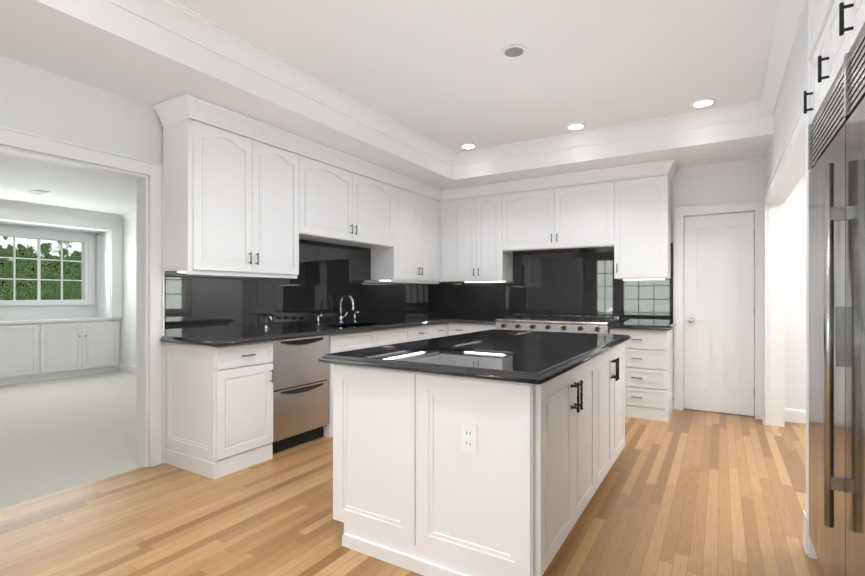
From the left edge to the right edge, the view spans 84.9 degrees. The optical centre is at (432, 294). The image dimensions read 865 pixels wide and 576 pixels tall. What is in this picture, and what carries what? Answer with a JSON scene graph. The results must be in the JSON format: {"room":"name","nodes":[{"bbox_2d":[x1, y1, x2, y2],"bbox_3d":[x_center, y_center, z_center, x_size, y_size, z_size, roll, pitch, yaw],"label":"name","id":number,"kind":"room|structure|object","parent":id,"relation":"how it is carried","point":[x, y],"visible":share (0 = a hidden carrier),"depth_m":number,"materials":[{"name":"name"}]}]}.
{"room":"kitchen","nodes":[
{"label":"kitchen","id":0,"kind":"room"},
{"bbox_2d":[0,371,142,508],"bbox_3d":[-4.507,1.235,4.269,5.190,0.050,5.290,0,0,31],"label":"floor","id":1,"kind":"structure","parent":0,"point":[58,435],"depth_m":4.13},
{"bbox_2d":[0,231,122,385],"bbox_3d":[-6.405,0.112,5.427,0.497,2.198,5.044,0,0,31],"label":"built-in cabinet","id":2,"kind":"object","parent":1,"relation":"on","point":[34,350],"visible":1,"depth_m":6.98,"materials":[{"name":"white paint"}]},
{"bbox_2d":[0,55,430,364],"bbox_3d":[-2.161,-0.250,3.190,0.120,2.920,8.290,0,0,31],"label":"wall","id":3,"kind":"structure","parent":0,"point":[42,102],"depth_m":3.11,"materials":[{"name":"white paint"}]},
{"bbox_2d":[0,227,93,305],"bbox_3d":[-6.021,-0.397,6.616,0.160,1.095,2.230,0,0,31],"label":"window","id":4,"kind":"structure","parent":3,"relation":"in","point":[87,268],"depth_m":7.15,"materials":[{"name":"white paint"}]},
{"bbox_2d":[158,97,305,276],"bbox_3d":[-1.526,-0.753,3.757,0.326,1.167,1.039,0,0,31],"label":"upper cabinet","id":5,"kind":"object","parent":3,"relation":"attached to","point":[237,205],"depth_m":3.48,"materials":[{"name":"white paint"}]},
{"bbox_2d":[306,141,357,244],"bbox_3d":[-1.091,-0.933,4.470,0.326,0.807,0.749,0,0,31],"label":"upper cabinet","id":6,"kind":"object","parent":3,"relation":"attached to","point":[331,191],"depth_m":4.40,"materials":[{"name":"white paint"}]},
{"bbox_2d":[348,161,393,248],"bbox_3d":[-0.763,-0.933,5.008,0.326,0.807,0.750,0,0,31],"label":"upper cabinet","id":7,"kind":"object","parent":3,"relation":"attached to","point":[375,198],"depth_m":4.97,"materials":[{"name":"white paint"}]},
{"bbox_2d":[371,173,437,283],"bbox_3d":[-0.317,-0.752,5.739,0.326,1.167,1.079,0,0,31],"label":"upper cabinet","id":8,"kind":"object","parent":3,"relation":"attached to","point":[414,255],"depth_m":5.54,"materials":[{"name":"white paint"}]},
{"bbox_2d":[0,0,777,232],"bbox_3d":[-1.667,-1.350,3.405,10.940,0.720,9.170,0,0,31],"label":"ceiling","id":9,"kind":"structure","parent":0,"point":[447,74],"depth_m":3.28,"materials":[{"name":"white paint"}]},
{"bbox_2d":[25,190,50,194],"bbox_3d":[-4.766,-1.234,5.716,0.300,0.009,0.150,0,0,31],"label":"ceiling air vent","id":10,"kind":"object","parent":9,"relation":"attached to","point":[37,192],"visible":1,"depth_m":5.69,"materials":[{"name":"white paint"}]},
{"bbox_2d":[460,143,476,148],"bbox_3d":[0.387,-1.606,5.121,0.189,0.007,0.189,0,0,25],"label":"recessed light","id":11,"kind":"object","parent":9,"relation":"attached to","point":[468,145],"depth_m":5.11,"materials":[{"name":"white paint"}]},
{"bbox_2d":[501,44,526,57],"bbox_3d":[0.537,-1.604,3.120,0.170,0.011,0.170,0,0,31],"label":"disc","id":12,"kind":"object","parent":9,"relation":"attached to","point":[513,51],"visible":0.96,"depth_m":3.10,"materials":[{"name":"white paint"}]},
{"bbox_2d":[565,123,585,129],"bbox_3d":[1.369,-1.606,4.522,0.189,0.007,0.189,0,0,25],"label":"recessed light","id":13,"kind":"object","parent":9,"relation":"attached to","point":[574,126],"depth_m":4.50,"materials":[{"name":"white paint"}]},
{"bbox_2d":[691,98,716,107],"bbox_3d":[2.274,-1.606,3.971,0.189,0.007,0.189,0,0,25],"label":"recessed light","id":14,"kind":"object","parent":9,"relation":"attached to","point":[701,103],"depth_m":3.96,"materials":[{"name":"white paint"}]},
{"bbox_2d":[0,408,823,575],"bbox_3d":[0.643,1.234,2.112,5.850,0.050,9.370,0,0,31],"label":"floor","id":15,"kind":"structure","parent":0,"point":[689,492],"depth_m":2.56,"materials":[{"name":"brown wood"}]},
{"bbox_2d":[164,343,274,478],"bbox_3d":[-1.562,0.772,3.458,0.617,0.875,0.473,0,0,31],"label":"base cabinet","id":16,"kind":"object","parent":15,"relation":"on","point":[248,378],"depth_m":3.27,"materials":[{"name":"white paint"}]},
{"bbox_2d":[159,315,494,354],"bbox_3d":[-0.454,0.315,4.662,1.255,0.040,3.753,0,0,31],"label":"countertop","id":17,"kind":"structure","parent":16,"relation":"on","point":[276,339],"depth_m":4.02,"materials":[{"name":"black stone"}]},
{"bbox_2d":[315,315,322,322],"bbox_3d":[-1.108,0.243,4.626,0.073,0.105,0.042,0,0,31],"label":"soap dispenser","id":18,"kind":"object","parent":17,"relation":"on","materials":[{"name":"silver metal"}]},
{"bbox_2d":[339,295,354,322],"bbox_3d":[-0.873,0.147,4.894,0.210,0.296,0.118,0,0,31],"label":"faucet","id":19,"kind":"object","parent":17,"relation":"on","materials":[{"name":"silver metal"}]},
{"bbox_2d":[335,323,362,326],"bbox_3d":[-0.767,0.406,4.746,0.388,0.197,0.808,0,0,31],"label":"sink","id":20,"kind":"object","parent":17,"relation":"in","point":[336,324],"depth_m":4.89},
{"bbox_2d":[351,311,358,322],"bbox_3d":[-0.827,0.235,5.087,0.073,0.120,0.042,0,0,31],"label":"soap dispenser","id":21,"kind":"object","parent":17,"relation":"on","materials":[{"name":"silver metal"}]},
{"bbox_2d":[275,347,338,452],"bbox_3d":[-1.284,0.773,3.914,0.617,0.875,0.719,0,0,31],"label":"base cabinet","id":22,"kind":"object","parent":15,"relation":"on","point":[303,384],"depth_m":3.76,"materials":[{"name":"silver metal"}]},
{"bbox_2d":[272,335,328,453],"bbox_3d":[-1.277,0.775,3.910,0.600,0.870,0.594,0,0,31],"label":"dishwasher","id":23,"kind":"object","parent":22,"relation":"in","point":[300,385],"depth_m":3.73,"materials":[{"name":"silver metal"}]},
{"bbox_2d":[339,335,414,351],"bbox_3d":[-0.800,0.773,4.707,0.617,0.875,1.262,0,0,31],"label":"base cabinet","id":24,"kind":"object","parent":15,"relation":"on","point":[343,347],"depth_m":4.52,"materials":[{"name":"white paint"}]},
{"bbox_2d":[415,335,426,340],"bbox_3d":[-0.393,0.773,5.374,0.617,0.875,0.539,0,0,31],"label":"base cabinet","id":25,"kind":"object","parent":15,"relation":"on","point":[417,337],"depth_m":5.21,"materials":[{"name":"white paint"}]},
{"bbox_2d":[427,331,450,338],"bbox_3d":[-0.165,0.773,5.691,0.676,0.875,0.478,0,0,31],"label":"base cabinet","id":26,"kind":"object","parent":15,"relation":"on","point":[434,334],"depth_m":5.55,"materials":[{"name":"white paint"}]},
{"bbox_2d":[451,327,474,334],"bbox_3d":[0.495,0.773,5.884,0.385,0.875,0.676,0,0,31],"label":"base cabinet","id":27,"kind":"object","parent":15,"relation":"on","point":[465,329],"depth_m":5.63,"materials":[{"name":"white paint"}]},
{"bbox_2d":[475,327,486,331],"bbox_3d":[0.760,0.773,5.758,0.436,0.875,0.616,0,0,31],"label":"base cabinet","id":28,"kind":"object","parent":15,"relation":"on","point":[477,329],"depth_m":5.52,"materials":[{"name":"white paint"}]},
{"bbox_2d":[333,337,631,575],"bbox_3d":[0.454,0.772,2.907,1.135,0.876,1.998,0,0,31],"label":"kitchen island","id":29,"kind":"object","parent":15,"relation":"on","point":[494,452],"depth_m":2.05,"materials":[{"name":"white paint"}]},
{"bbox_2d":[318,329,629,384],"bbox_3d":[0.454,0.314,2.907,1.126,0.040,2.056,0,0,31],"label":"island countertop","id":30,"kind":"structure","parent":29,"relation":"on","point":[515,357],"depth_m":2.31,"materials":[{"name":"black stone"}]},
{"bbox_2d":[487,315,570,331],"bbox_3d":[1.146,0.743,5.496,0.734,0.935,0.661,0,0,31],"label":"range cooktop","id":31,"kind":"object","parent":15,"relation":"on","point":[502,322],"depth_m":5.22,"materials":[{"name":"silver metal"}]},
{"bbox_2d":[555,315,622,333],"bbox_3d":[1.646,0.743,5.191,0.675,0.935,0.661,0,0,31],"label":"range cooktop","id":32,"kind":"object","parent":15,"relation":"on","point":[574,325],"depth_m":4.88,"materials":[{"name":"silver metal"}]},
{"bbox_2d":[611,327,672,421],"bbox_3d":[2.144,0.773,4.914,0.585,0.875,0.616,0,0,31],"label":"base cabinet","id":33,"kind":"object","parent":15,"relation":"on","point":[649,354],"depth_m":4.60,"materials":[{"name":"white paint"}]},
{"bbox_2d":[611,319,674,330],"bbox_3d":[2.168,0.315,4.867,0.561,0.040,0.672,0,0,31],"label":"countertop","id":34,"kind":"structure","parent":33,"relation":"on","point":[624,326],"depth_m":4.64,"materials":[{"name":"black stone"}]},
{"bbox_2d":[804,0,864,575],"bbox_3d":[1.565,-0.111,1.288,0.738,2.640,1.715,0,0,31],"label":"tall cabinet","id":35,"kind":"object","parent":15,"relation":"on","point":[836,283],"visible":1,"depth_m":1.59,"materials":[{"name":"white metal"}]},
{"bbox_2d":[433,157,763,398],"bbox_3d":[1.657,-0.249,5.647,3.780,2.920,0.120,0,0,31],"label":"wall","id":36,"kind":"structure","parent":0,"point":[741,180],"depth_m":4.83,"materials":[{"name":"white paint"}]},
{"bbox_2d":[0,0,807,554],"bbox_3d":[-1.813,-0.200,3.049,10.820,2.820,8.172,0,0,31],"label":"trim","id":37,"kind":"structure","parent":36,"relation":"attached to","point":[790,170],"depth_m":3.40,"materials":[{"name":"white paint"}]},
{"bbox_2d":[438,189,465,282],"bbox_3d":[0.265,-0.752,6.168,0.260,1.167,0.391,0,0,31],"label":"upper cabinet","id":38,"kind":"object","parent":36,"relation":"attached to","point":[448,208],"depth_m":6.05,"materials":[{"name":"white paint"}]},
{"bbox_2d":[458,181,512,282],"bbox_3d":[0.657,-0.752,5.967,0.740,1.167,0.326,0,0,31],"label":"upper cabinet","id":39,"kind":"object","parent":36,"relation":"attached to","point":[482,255],"depth_m":5.81,"materials":[{"name":"white paint"}]},
{"bbox_2d":[506,174,569,252],"bbox_3d":[1.219,-0.932,5.625,0.695,0.807,0.326,0,0,31],"label":"upper cabinet","id":40,"kind":"object","parent":36,"relation":"attached to","point":[533,218],"depth_m":5.46,"materials":[{"name":"white paint"}]},
{"bbox_2d":[562,167,613,250],"bbox_3d":[1.710,-0.933,5.325,0.694,0.807,0.326,0,0,31],"label":"upper cabinet","id":41,"kind":"object","parent":36,"relation":"attached to","point":[587,210],"depth_m":5.14,"materials":[{"name":"white paint"}]},
{"bbox_2d":[606,161,673,279],"bbox_3d":[2.199,-0.753,5.027,0.569,1.167,0.326,0,0,31],"label":"upper cabinet","id":42,"kind":"object","parent":36,"relation":"attached to","point":[642,206],"depth_m":4.87,"materials":[{"name":"white paint"}]},
{"bbox_2d":[684,212,754,415],"bbox_3d":[2.915,0.189,4.827,0.616,2.027,0.118,0,0,31],"label":"door leaf","id":43,"kind":"structure","parent":36,"relation":"in","point":[719,310],"depth_m":4.84,"materials":[{"name":"white paint"}]},
{"bbox_2d":[764,0,807,409],"bbox_3d":[1.199,-0.251,1.141,0.130,2.920,8.290,0,0,31],"label":"wall","id":44,"kind":"structure","parent":0,"point":[790,102],"depth_m":4.46,"materials":[{"name":"white paint"}]},
{"label":"outside","id":45,"kind":"structure","parent":0,"visible":0},
{"bbox_2d":[0,236,80,299],"bbox_3d":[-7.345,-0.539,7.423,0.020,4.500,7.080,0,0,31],"label":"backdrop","id":46,"kind":"structure","parent":45,"point":[27,269],"depth_m":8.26,"materials":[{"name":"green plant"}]}
]}

